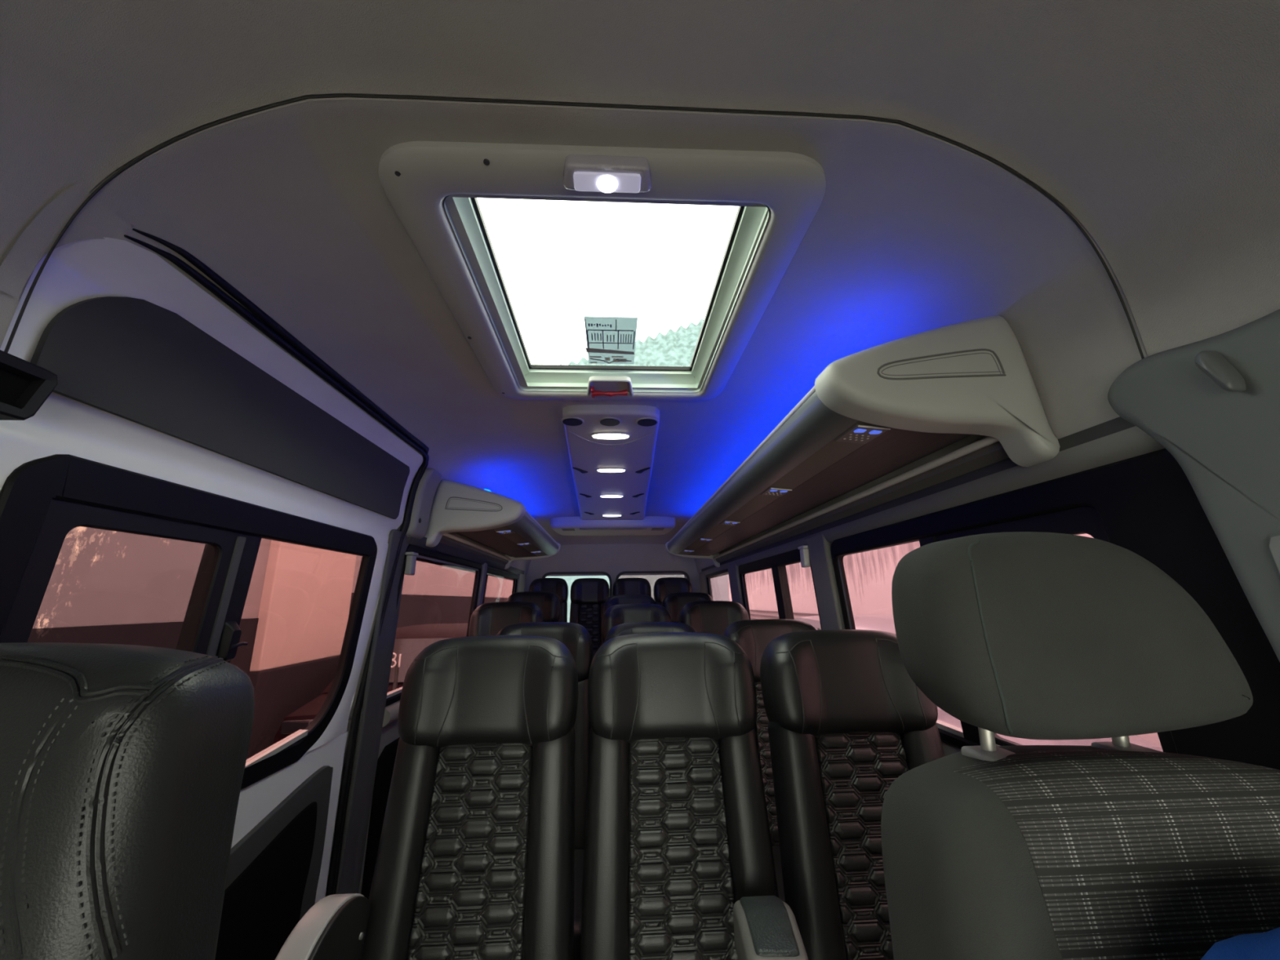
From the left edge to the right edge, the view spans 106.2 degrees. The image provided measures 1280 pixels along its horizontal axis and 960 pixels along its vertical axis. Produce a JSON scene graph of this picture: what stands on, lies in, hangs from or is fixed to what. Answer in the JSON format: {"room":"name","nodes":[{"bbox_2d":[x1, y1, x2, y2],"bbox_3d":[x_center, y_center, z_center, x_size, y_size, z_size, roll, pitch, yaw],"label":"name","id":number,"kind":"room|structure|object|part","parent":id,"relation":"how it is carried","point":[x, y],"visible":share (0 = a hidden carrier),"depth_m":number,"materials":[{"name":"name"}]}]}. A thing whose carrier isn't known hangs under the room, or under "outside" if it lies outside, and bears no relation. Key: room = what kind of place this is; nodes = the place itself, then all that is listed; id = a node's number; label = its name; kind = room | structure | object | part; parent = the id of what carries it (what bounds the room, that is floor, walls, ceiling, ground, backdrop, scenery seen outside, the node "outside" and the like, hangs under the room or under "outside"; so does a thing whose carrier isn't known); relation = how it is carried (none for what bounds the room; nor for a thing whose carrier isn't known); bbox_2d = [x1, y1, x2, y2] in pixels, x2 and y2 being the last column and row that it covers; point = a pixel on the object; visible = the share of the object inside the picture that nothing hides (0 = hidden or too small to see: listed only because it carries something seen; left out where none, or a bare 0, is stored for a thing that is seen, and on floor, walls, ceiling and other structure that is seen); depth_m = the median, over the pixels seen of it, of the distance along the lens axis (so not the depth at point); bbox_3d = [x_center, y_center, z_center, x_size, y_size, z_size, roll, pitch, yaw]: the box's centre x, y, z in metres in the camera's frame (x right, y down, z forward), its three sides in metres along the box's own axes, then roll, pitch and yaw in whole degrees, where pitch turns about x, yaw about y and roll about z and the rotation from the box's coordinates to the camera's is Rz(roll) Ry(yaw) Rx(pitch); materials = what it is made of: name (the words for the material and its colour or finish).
{"room":"vehicle interior","nodes":[
{"label":"vehicle interior","id":0,"kind":"room"},
{"bbox_2d":[37,526,116,635],"bbox_3d":[-4.185,0.661,3.216,0.220,4.000,5.000,0,-14,-3],"label":"tree","id":1,"kind":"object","parent":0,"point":[80,528],"depth_m":3.50,"materials":[{"name":"plant"}]},
{"bbox_2d":[358,555,517,893],"bbox_3d":[-0.923,0.893,1.428,0.055,1.490,5.900,0,-14,-3],"label":"wall","id":2,"kind":"structure","parent":0,"point":[389,733],"depth_m":1.85,"materials":[{"name":"grey plastic"}]},
{"bbox_2d":[0,228,429,959],"bbox_3d":[-0.866,0.606,1.092,0.205,1.782,1.305,0,-14,-3],"label":"door","id":3,"kind":"structure","parent":2,"relation":"in","point":[253,508],"depth_m":0.99,"materials":[{"name":"white paint"}]},
{"bbox_3d":[-0.896,0.328,0.797,0.053,0.558,0.370,0,-14,-3],"label":"sliding pane frame","id":4,"kind":"part","parent":3,"relation":"part of","materials":[{"name":"black plastic"}]},
{"bbox_3d":[-0.897,0.344,0.814,0.044,0.575,0.360,0,-14,-3],"label":"glass pane","id":5,"kind":"part","parent":3,"relation":"part of","materials":[{"name":"clear glass"}]},
{"bbox_3d":[-0.928,0.466,1.308,0.046,0.620,0.620,0,-14,-3],"label":"glass pane","id":6,"kind":"part","parent":3,"relation":"part of","materials":[{"name":"clear glass"}]},
{"bbox_2d":[336,528,408,893],"bbox_3d":[-0.932,0.910,1.658,0.073,1.470,0.155,0,-14,-3],"label":"trim","id":7,"kind":"structure","parent":2,"relation":"attached to","point":[366,758],"depth_m":1.67,"materials":[{"name":"grey plastic"}]},
{"bbox_2d":[360,737,399,899],"bbox_3d":[-1.014,1.555,2.805,0.026,0.580,2.300,0,-14,-3],"label":"trim","id":8,"kind":"structure","parent":2,"relation":"attached to","point":[386,760],"depth_m":1.74,"materials":[{"name":"black plastic"}]},
{"bbox_2d":[382,700,399,727],"bbox_3d":[-1.016,1.111,2.700,0.090,0.070,1.920,0,-14,-3],"label":"trim","id":9,"kind":"structure","parent":2,"relation":"attached to","point":[391,712],"depth_m":1.80,"materials":[{"name":"grey plastic"}]},
{"bbox_2d":[404,551,418,575],"bbox_3d":[-0.897,0.328,1.882,0.032,0.087,0.056,0,-14,-3],"label":"clip","id":10,"kind":"object","parent":2,"relation":"attached to","point":[411,561],"visible":1,"depth_m":1.86,"materials":[{"name":"grey plastic"}]},
{"bbox_2d":[405,467,441,538],"bbox_3d":[-0.883,0.097,1.956,0.096,0.280,0.140,0,-14,-3],"label":"trim","id":11,"kind":"structure","parent":2,"relation":"attached to","point":[428,483],"depth_m":1.92,"materials":[{"name":"grey plastic"}]},
{"bbox_2d":[385,543,481,706],"bbox_3d":[-0.974,0.676,2.347,0.076,0.610,1.120,0,-14,-3],"label":"window","id":12,"kind":"structure","parent":2,"relation":"in","point":[437,602],"depth_m":2.19,"materials":[{"name":"black"}]},
{"bbox_2d":[407,537,524,574],"bbox_3d":[-0.975,0.529,3.081,0.027,0.040,2.470,0,-14,-3],"label":"trim","id":13,"kind":"structure","parent":2,"relation":"attached to","point":[441,548],"depth_m":2.52,"materials":[{"name":"grey plastic"}]},
{"bbox_2d":[476,563,487,607],"bbox_3d":[-0.991,0.832,2.932,0.071,0.645,0.070,0,-14,-3],"label":"trim","id":14,"kind":"structure","parent":2,"relation":"attached to","point":[484,567],"depth_m":2.96,"materials":[{"name":"grey plastic"}]},
{"bbox_2d":[482,567,517,604],"bbox_3d":[-1.037,0.970,3.488,0.076,0.600,1.060,0,-14,-3],"label":"window","id":15,"kind":"structure","parent":2,"relation":"in","point":[500,585],"depth_m":3.46,"materials":[{"name":"black"}]},
{"bbox_2d":[515,573,525,592],"bbox_3d":[-1.059,1.139,4.152,0.071,0.645,0.290,0,-14,-3],"label":"trim","id":16,"kind":"structure","parent":2,"relation":"attached to","point":[521,577],"depth_m":4.15,"materials":[{"name":"grey plastic"}]},
{"bbox_2d":[4,93,1144,359],"bbox_3d":[-0.036,-0.308,0.656,1.609,0.383,0.110,0,-14,-3],"label":"trim","id":17,"kind":"structure","parent":2,"relation":"attached to","point":[95,192],"depth_m":0.66,"materials":[{"name":"grey"}]},
{"bbox_2d":[524,543,701,595],"bbox_3d":[-0.244,1.318,4.405,1.740,1.600,0.001,0,-14,-3],"label":"wall","id":18,"kind":"structure","parent":0,"point":[613,559],"depth_m":4.54,"materials":[{"name":"plastic"}]},
{"bbox_2d":[542,571,611,596],"bbox_3d":[-0.588,1.206,4.417,0.655,0.712,0.035,0,-14,-3],"label":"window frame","id":19,"kind":"structure","parent":18,"relation":"in","point":[607,575],"depth_m":4.48,"materials":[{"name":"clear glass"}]},
{"bbox_2d":[615,570,689,599],"bbox_3d":[0.123,1.206,4.456,0.700,0.712,0.035,0,-14,-3],"label":"window","id":20,"kind":"structure","parent":18,"relation":"in","point":[651,579],"depth_m":4.53,"materials":[{"name":"clear glass"}]},
{"bbox_2d":[545,318,729,622],"bbox_3d":[-0.245,0.195,8.923,4.100,7.583,1.800,0,-14,-3],"label":"tree","id":21,"kind":"object","parent":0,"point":[673,348],"visible":0.13,"depth_m":9.39,"materials":[{"name":"plant"}]},
{"bbox_2d":[0,0,1279,575],"bbox_3d":[-0.131,0.136,2.364,1.635,0.413,4.542,0,-14,-3],"label":"ceiling","id":22,"kind":"structure","parent":0,"point":[1154,124],"depth_m":0.66,"materials":[{"name":"fabric"}]},
{"bbox_2d":[0,350,57,420],"bbox_3d":[-0.804,-0.145,0.475,0.067,0.084,0.336,0,-14,-3],"label":"housing","id":23,"kind":"object","parent":22,"relation":"attached to","point":[25,386],"visible":1,"depth_m":0.61,"materials":[{"name":"black plastic"}]},
{"bbox_2d":[0,183,161,298],"bbox_3d":[-0.798,-0.309,0.694,0.063,0.160,0.129,0,-14,-3],"label":"trim","id":24,"kind":"structure","parent":22,"relation":"attached to","point":[95,220],"depth_m":0.66,"materials":[{"name":"plastic"}]},
{"bbox_2d":[423,479,560,568],"bbox_3d":[-0.771,0.329,2.848,0.435,0.293,1.601,0,-14,-3],"label":"luggage rack","id":25,"kind":"object","parent":22,"relation":"attached to","point":[503,524],"visible":0.98,"depth_m":2.10,"materials":[{"name":"grey plastic"}]},
{"bbox_3d":[-0.918,0.409,2.828,0.018,0.018,1.485,0,-14,-3],"label":"tube rail","id":26,"kind":"part","parent":25,"relation":"part of","materials":[{"name":"white plastic"}]},
{"bbox_3d":[-0.798,0.382,2.839,0.164,0.024,1.490,0,-14,-3],"label":"underside panel","id":27,"kind":"part","parent":25,"relation":"part of","materials":[{"name":"brown wood"}]},
{"bbox_2d":[492,525,547,555],"bbox_3d":[-0.677,0.374,2.848,0.077,0.022,1.490,0,-14,-3],"label":"lights","id":28,"kind":"object","parent":25,"relation":"attached to","point":[508,533],"depth_m":2.63},
{"bbox_2d":[377,141,826,401],"bbox_3d":[-0.073,-0.395,1.144,0.713,0.108,0.899,0,-14,-3],"label":"roof hatch","id":29,"kind":"object","parent":22,"relation":"attached to","point":[415,177],"depth_m":0.88,"materials":[{"name":"grey plastic"}]},
{"bbox_2d":[563,154,651,192],"bbox_3d":[-0.049,-0.454,0.720,0.135,0.030,0.046,0,-14,-3],"label":"dome light","id":30,"kind":"object","parent":29,"relation":"attached to","point":[590,173],"visible":1,"depth_m":0.70,"materials":[{"name":"grey plastic"}]},
{"bbox_3d":[-0.049,-0.441,0.717,0.030,0.003,0.030,0,-14,-3],"label":"bulb","id":31,"kind":"part","parent":30,"relation":"part of","materials":[{"name":"white glass"}]},
{"bbox_2d":[584,319,635,355],"bbox_3d":[-0.082,-0.393,1.339,0.133,0.001,0.190,0,-14,-3],"label":"print","id":32,"kind":"object","parent":29,"relation":"on","point":[603,336],"depth_m":1.33,"materials":[{"name":"grey"}]},
{"bbox_3d":[-0.092,-0.273,1.478,0.147,0.035,0.132,0,-14,-3],"label":"emergency handle","id":33,"kind":"part","parent":29,"relation":"part of","materials":[{"name":"red plastic"}]},
{"bbox_2d":[560,404,659,519],"bbox_3d":[-0.156,0.037,2.715,0.503,0.045,2.237,0,-14,-3],"label":"ceiling light panel","id":34,"kind":"object","parent":22,"relation":"attached to","point":[611,447],"visible":1,"depth_m":2.11,"materials":[{"name":"grey plastic"}]},
{"bbox_2d":[560,417,583,423],"bbox_3d":[-0.237,-0.206,1.692,0.080,0.004,0.080,0,-14,-3],"label":"round vent","id":35,"kind":"object","parent":34,"relation":"attached to","point":[565,420],"depth_m":1.67,"materials":[{"name":"grey plastic"}]},
{"bbox_2d":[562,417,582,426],"bbox_3d":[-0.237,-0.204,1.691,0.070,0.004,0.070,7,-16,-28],"label":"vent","id":36,"kind":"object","parent":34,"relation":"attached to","point":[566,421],"depth_m":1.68,"materials":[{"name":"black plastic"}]},
{"bbox_2d":[572,466,587,473],"bbox_3d":[-0.286,-0.048,2.316,0.034,0.005,0.108,-6,-15,19],"label":"vent","id":37,"kind":"object","parent":34,"relation":"attached to","point":[575,469],"depth_m":2.32,"materials":[{"name":"black plastic"}]},
{"bbox_2d":[579,493,591,497],"bbox_3d":[-0.324,0.092,2.869,0.034,0.005,0.108,-6,-15,19],"label":"vent","id":38,"kind":"object","parent":34,"relation":"attached to","point":[581,495],"depth_m":2.89,"materials":[{"name":"black plastic"}]},
{"bbox_2d":[598,417,621,424],"bbox_3d":[-0.106,-0.206,1.699,0.080,0.004,0.080,0,-14,-3],"label":"round vent","id":39,"kind":"object","parent":34,"relation":"attached to","point":[602,420],"depth_m":1.68,"materials":[{"name":"grey plastic"}]},
{"bbox_2d":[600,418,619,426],"bbox_3d":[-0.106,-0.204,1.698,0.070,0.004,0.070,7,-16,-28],"label":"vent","id":40,"kind":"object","parent":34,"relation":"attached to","point":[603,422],"depth_m":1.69,"materials":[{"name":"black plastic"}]},
{"bbox_2d":[635,467,650,473],"bbox_3d":[0.013,-0.048,2.333,0.034,0.005,0.108,6,-16,-26],"label":"vent","id":41,"kind":"object","parent":34,"relation":"attached to","point":[637,470],"depth_m":2.35,"materials":[{"name":"black plastic"}]},
{"bbox_2d":[635,417,658,423],"bbox_3d":[0.025,-0.206,1.706,0.080,0.004,0.080,0,-14,-3],"label":"round vent","id":42,"kind":"object","parent":34,"relation":"attached to","point":[638,420],"depth_m":1.68,"materials":[{"name":"grey plastic"}]},
{"bbox_2d":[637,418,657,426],"bbox_3d":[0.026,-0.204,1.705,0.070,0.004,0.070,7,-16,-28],"label":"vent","id":43,"kind":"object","parent":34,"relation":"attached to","point":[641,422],"depth_m":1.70,"materials":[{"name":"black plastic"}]},
{"bbox_2d":[550,515,675,535],"bbox_3d":[-0.223,0.393,4.025,1.004,0.088,0.550,0,-14,-3],"label":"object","id":44,"kind":"object","parent":22,"relation":"attached to","point":[650,525],"visible":0.98,"depth_m":3.80,"materials":[{"name":"grey plastic"}]},
{"bbox_2d":[665,315,1060,567],"bbox_3d":[0.487,0.170,2.284,0.435,0.293,2.906,0,-14,-3],"label":"luggage rack","id":45,"kind":"object","parent":22,"relation":"attached to","point":[872,413],"visible":0.99,"depth_m":0.98,"materials":[{"name":"grey plastic"}]},
{"bbox_2d":[677,420,890,555],"bbox_3d":[0.393,0.218,2.273,0.077,0.028,2.795,0,-14,-3],"label":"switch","id":46,"kind":"object","parent":45,"relation":"attached to","point":[854,437],"depth_m":1.31,"materials":[{"name":"black plastic"}]},
{"bbox_3d":[0.515,0.223,2.278,0.164,0.024,2.795,0,-14,-3],"label":"underside panel","id":47,"kind":"part","parent":45,"relation":"part of","materials":[{"name":"brown wood"}]},
{"bbox_3d":[0.635,0.249,2.281,0.018,0.018,2.790,0,-14,-3],"label":"tube rail","id":48,"kind":"part","parent":45,"relation":"part of","materials":[{"name":"white plastic"}]},
{"bbox_2d":[708,542,961,755],"bbox_3d":[0.759,0.893,1.521,0.055,1.490,5.900,0,-14,-3],"label":"wall","id":49,"kind":"structure","parent":0,"point":[948,749],"depth_m":1.71,"materials":[{"name":"grey plastic"}]},
{"bbox_2d":[139,246,728,897],"bbox_3d":[-0.086,0.692,1.556,1.880,2.060,5.960,0,-14,-3],"label":"trim","id":50,"kind":"structure","parent":49,"relation":"attached to","point":[158,255],"depth_m":1.63,"materials":[{"name":"grey paint"}]},
{"bbox_2d":[698,571,708,594],"bbox_3d":[0.592,1.143,4.258,0.071,0.645,0.260,0,-14,-3],"label":"trim","id":51,"kind":"structure","parent":49,"relation":"attached to","point":[703,580],"depth_m":4.26,"materials":[{"name":"grey plastic"}]},
{"bbox_2d":[706,568,728,598],"bbox_3d":[0.638,0.997,3.709,0.076,0.590,0.860,0,-14,-3],"label":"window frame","id":52,"kind":"structure","parent":49,"relation":"in","point":[726,571],"depth_m":4.02,"materials":[{"name":"black plastic"}]},
{"bbox_2d":[727,561,743,606],"bbox_3d":[0.652,0.868,3.169,0.071,0.645,0.230,0,-14,-3],"label":"trim","id":53,"kind":"structure","parent":49,"relation":"attached to","point":[733,570],"depth_m":3.17,"materials":[{"name":"grey plastic"}]},
{"bbox_2d":[738,548,822,630],"bbox_3d":[0.713,0.691,2.483,0.089,0.583,1.170,0,-14,-3],"label":"window","id":54,"kind":"structure","parent":49,"relation":"in","point":[777,563],"depth_m":2.38,"materials":[{"name":"black plastic"}]},
{"bbox_2d":[797,545,810,567],"bbox_3d":[0.681,0.317,1.987,0.032,0.087,0.056,0,-14,-3],"label":"clip","id":55,"kind":"object","parent":49,"relation":"attached to","point":[804,552],"visible":0.88,"depth_m":1.97,"materials":[{"name":"white plastic"}]},
{"bbox_2d":[807,533,844,630],"bbox_3d":[0.727,0.529,1.825,0.071,0.645,0.165,0,-14,-3],"label":"trim","id":56,"kind":"structure","parent":49,"relation":"attached to","point":[820,548],"depth_m":1.83,"materials":[{"name":"grey plastic"}]},
{"bbox_2d":[701,416,1135,571],"bbox_3d":[0.668,0.352,2.505,0.014,0.022,3.850,0,-14,-3],"label":"trim","id":57,"kind":"structure","parent":49,"relation":"attached to","point":[1117,424],"depth_m":1.11,"materials":[{"name":"grey plastic"}]},
{"bbox_2d":[701,426,1164,575],"bbox_3d":[0.669,0.384,2.496,0.022,0.045,3.850,0,-14,-3],"label":"trim","id":58,"kind":"structure","parent":49,"relation":"attached to","point":[1133,442],"depth_m":0.99,"materials":[{"name":"grey plastic"}]},
{"bbox_2d":[831,448,1279,769],"bbox_3d":[0.787,0.361,1.156,0.088,0.573,1.200,0,-14,-3],"label":"window","id":59,"kind":"structure","parent":49,"relation":"in","point":[1146,505],"depth_m":0.72,"materials":[{"name":"black"}]},
{"bbox_3d":[0.797,0.322,0.965,0.055,0.505,0.460,0,-14,-3],"label":"sliding pane frame","id":60,"kind":"part","parent":59,"relation":"part of","materials":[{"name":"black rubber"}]},
{"bbox_2d":[1107,309,1279,662],"bbox_3d":[0.801,0.252,0.383,0.094,1.003,0.559,0,-14,-3],"label":"trim","id":61,"kind":"structure","parent":49,"relation":"attached to","point":[1226,444],"depth_m":0.61,"materials":[{"name":"grey plastic"}]},
{"bbox_2d":[1194,351,1245,391],"bbox_3d":[0.731,-0.137,0.608,0.027,0.063,0.029,0,-14,-3],"label":"coat hook","id":62,"kind":"object","parent":49,"relation":"attached to","point":[1213,364],"visible":1,"depth_m":0.60,"materials":[{"name":"grey plastic"}]},
{"bbox_3d":[-0.074,1.544,1.336,1.760,0.360,5.950,0,-14,-3],"label":"floor","id":63,"kind":"structure","parent":0,"visible":0},
{"bbox_2d":[0,642,254,959],"bbox_3d":[-0.553,0.688,0.085,0.490,1.222,0.540,0,-14,-3],"label":"passenger seat","id":64,"kind":"object","parent":63,"relation":"on","point":[122,766],"visible":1,"depth_m":0.36,"materials":[{"name":"black leather"}]},
{"bbox_2d":[275,635,577,959],"bbox_3d":[-0.331,0.879,0.756,0.433,1.177,0.629,0,-14,-3],"label":"passenger seat","id":65,"kind":"object","parent":63,"relation":"on","point":[475,858],"visible":1,"depth_m":0.96,"materials":[{"name":"black leather"}]},
{"bbox_3d":[-0.524,0.807,0.774,0.050,0.202,0.287,0,-14,-3],"label":"armrest","id":66,"kind":"part","parent":65,"relation":"part of","materials":[{"name":"grey plastic"}]},
{"bbox_3d":[-0.324,0.789,0.927,0.224,0.491,0.103,0,-14,-3],"label":"quilted panel","id":67,"kind":"part","parent":65,"relation":"part of","materials":[{"name":"black leather"}]},
{"bbox_2d":[468,601,543,636],"bbox_3d":[-0.693,1.175,2.242,0.400,1.177,0.629,0,-14,-3],"label":"passenger seat","id":68,"kind":"object","parent":63,"relation":"on","point":[489,619],"visible":0.12,"depth_m":2.54,"materials":[{"name":"black leather"}]},
{"bbox_2d":[506,591,560,622],"bbox_3d":[-0.722,1.290,2.986,0.392,1.177,0.629,0,-14,-3],"label":"passenger seat","id":69,"kind":"object","parent":63,"relation":"on","point":[548,602],"visible":0.06,"depth_m":3.30,"materials":[{"name":"black leather"}]},
{"bbox_2d":[497,622,593,959],"bbox_3d":[-0.351,1.064,1.493,0.400,1.177,0.629,0,-14,-3],"label":"passenger seat","id":70,"kind":"object","parent":63,"relation":"on","point":[575,637],"visible":0.13,"depth_m":1.70,"materials":[{"name":"black leather"}]},
{"bbox_2d":[573,848,584,959],"bbox_3d":[-0.345,1.209,1.375,0.400,0.136,0.470,0,-14,-3],"label":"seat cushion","id":71,"kind":"object","parent":70,"relation":"on","point":[579,853],"depth_m":1.30,"materials":[{"name":"black leather"}]},
{"bbox_2d":[528,577,568,622],"bbox_3d":[-0.746,1.340,3.695,0.340,1.177,0.629,0,-14,-3],"label":"passenger seat","id":72,"kind":"object","parent":63,"relation":"on","point":[559,586],"visible":0.12,"depth_m":3.99,"materials":[{"name":"black leather"}]},
{"bbox_2d":[569,577,609,658],"bbox_3d":[-0.401,1.345,3.712,0.344,1.177,0.629,0,-14,-3],"label":"passenger seat","id":73,"kind":"object","parent":63,"relation":"on","point":[588,596],"visible":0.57,"depth_m":3.96,"materials":[{"name":"black leather"}]},
{"bbox_3d":[-0.411,1.255,3.883,0.193,0.491,0.103,0,-14,-3],"label":"quilted panel","id":74,"kind":"part","parent":73,"relation":"part of","materials":[{"name":"black leather"}]},
{"bbox_2d":[603,594,656,613],"bbox_3d":[-0.050,1.319,3.015,0.392,1.177,0.629,0,-14,-3],"label":"passenger seat","id":75,"kind":"object","parent":63,"relation":"on","point":[611,601],"visible":0.06,"depth_m":3.34,"materials":[{"name":"black leather"}]},
{"bbox_2d":[612,577,651,596],"bbox_3d":[-0.052,1.347,3.731,0.344,1.177,0.629,0,-14,-3],"label":"passenger seat","id":76,"kind":"object","parent":63,"relation":"on","point":[621,586],"visible":0.12,"depth_m":4.03,"materials":[{"name":"black leather"}]},
{"bbox_2d":[601,604,671,644],"bbox_3d":[0.001,1.194,2.275,0.400,1.177,0.629,0,-14,-3],"label":"passenger seat","id":77,"kind":"object","parent":63,"relation":"on","point":[614,615],"visible":0.13,"depth_m":2.59,"materials":[{"name":"black leather"}]},
{"bbox_2d":[604,622,696,642],"bbox_3d":[0.066,1.070,1.515,0.400,1.177,0.629,0,-14,-3],"label":"passenger seat","id":78,"kind":"object","parent":63,"relation":"on","point":[626,628],"visible":0.03,"depth_m":1.85,"materials":[{"name":"black leather"}]},
{"bbox_2d":[653,577,692,605],"bbox_3d":[0.298,1.347,3.751,0.344,1.177,0.629,0,-14,-3],"label":"passenger seat","id":79,"kind":"object","parent":63,"relation":"on","point":[663,587],"visible":0.11,"depth_m":4.05,"materials":[{"name":"black leather"}]},
{"bbox_2d":[662,591,713,622],"bbox_3d":[0.357,1.310,3.041,0.392,1.177,0.629,0,-14,-3],"label":"passenger seat","id":80,"kind":"object","parent":63,"relation":"on","point":[673,602],"visible":0.06,"depth_m":3.35,"materials":[{"name":"black leather"}]},
{"bbox_2d":[579,632,808,959],"bbox_3d":[0.090,0.879,0.780,0.400,1.177,0.629,0,-14,-3],"label":"passenger seat","id":81,"kind":"object","parent":63,"relation":"on","point":[679,864],"visible":1,"depth_m":0.98,"materials":[{"name":"black leather"}]},
{"bbox_3d":[0.081,0.789,0.950,0.224,0.491,0.103,0,-14,-3],"label":"quilted panel","id":82,"kind":"part","parent":81,"relation":"part of","materials":[{"name":"black leather"}]},
{"bbox_3d":[0.213,0.767,0.780,0.100,0.093,0.202,-1,-14,2],"label":"armrest","id":83,"kind":"part","parent":81,"relation":"part of","materials":[{"name":"grey plastic"}]},
{"bbox_2d":[678,600,749,635],"bbox_3d":[0.423,1.185,2.301,0.400,1.177,0.629,0,-14,-3],"label":"passenger seat","id":84,"kind":"object","parent":63,"relation":"on","point":[714,617],"visible":0.13,"depth_m":2.60,"materials":[{"name":"black leather"}]},
{"bbox_2d":[722,618,816,902],"bbox_3d":[0.519,1.050,1.483,0.400,1.177,0.629,0,-14,-3],"label":"passenger seat","id":85,"kind":"object","parent":63,"relation":"on","point":[753,636],"visible":0.13,"depth_m":1.74,"materials":[{"name":"black leather"}]},
{"bbox_3d":[0.509,0.960,1.653,0.224,0.491,0.103,0,-14,-3],"label":"quilted panel","id":86,"kind":"part","parent":85,"relation":"part of","materials":[{"name":"black leather"}]},
{"bbox_2d":[772,845,785,902],"bbox_3d":[0.525,1.194,1.365,0.400,0.136,0.470,0,-14,-3],"label":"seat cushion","id":87,"kind":"object","parent":85,"relation":"on","point":[776,851],"depth_m":1.40,"materials":[{"name":"black leather"}]},
{"bbox_2d":[760,629,945,959],"bbox_3d":[0.501,0.879,0.802,0.400,1.177,0.629,0,-14,-3],"label":"passenger seat","id":88,"kind":"object","parent":63,"relation":"on","point":[846,717],"visible":0.66,"depth_m":1.04,"materials":[{"name":"black leather"}]},
{"bbox_3d":[0.492,0.789,0.973,0.224,0.491,0.103,0,-14,-3],"label":"quilted panel","id":89,"kind":"part","parent":88,"relation":"part of","materials":[{"name":"black leather"}]},
{"bbox_2d":[880,531,1279,959],"bbox_3d":[0.449,0.649,0.171,0.515,1.314,0.520,0,-14,-3],"label":"seat","id":90,"kind":"object","parent":63,"relation":"on","point":[1117,849],"visible":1,"depth_m":0.42,"materials":[{"name":"grey fabric"}]},
{"bbox_3d":[0.342,0.273,0.469,0.013,0.091,0.018,0,-14,-3],"label":"headrest post","id":91,"kind":"part","parent":90,"relation":"part of","materials":[{"name":"silver metal"}]},
{"bbox_3d":[0.453,0.532,0.354,0.486,0.586,0.209,0,-14,-3],"label":"backrest","id":92,"kind":"part","parent":90,"relation":"part of","materials":[{"name":"grey fabric"}]},
{"bbox_3d":[0.458,0.413,0.374,0.324,0.348,0.146,0,-14,-3],"label":"checked panel","id":93,"kind":"part","parent":90,"relation":"part of","materials":[{"name":"fabric"}]},
{"bbox_3d":[0.479,0.273,0.477,0.013,0.091,0.018,0,-14,-3],"label":"headrest post","id":94,"kind":"part","parent":90,"relation":"part of","materials":[{"name":"silver metal"}]},
{"bbox_2d":[1200,927,1279,959],"bbox_3d":[0.468,0.490,0.228,0.457,0.469,0.177,0,-14,-3],"label":"jacket","id":95,"kind":"object","parent":90,"relation":"on","point":[1265,945],"visible":1,"depth_m":0.30,"materials":[{"name":"blue fabric"}]},
{"label":"outside","id":96,"kind":"structure","parent":0,"visible":0},
{"bbox_3d":[-0.217,2.894,3.905,18.000,0.100,27.000,0,-14,-3],"label":"trim","id":97,"kind":"structure","parent":96,"visible":0},
{"bbox_2d":[728,533,1161,746],"bbox_3d":[3.637,2.189,9.720,0.260,4.000,27.500,0,-14,-3],"label":"wall","id":98,"kind":"structure","parent":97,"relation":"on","point":[868,574],"depth_m":8.19,"materials":[{"name":"paint"}]},
{"bbox_2d":[794,614,1163,751],"bbox_3d":[2.675,2.263,5.046,1.714,1.598,4.010,0,-14,-3],"label":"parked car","id":99,"kind":"object","parent":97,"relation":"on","point":[885,623],"visible":0.02,"depth_m":3.71,"materials":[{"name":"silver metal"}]}
]}

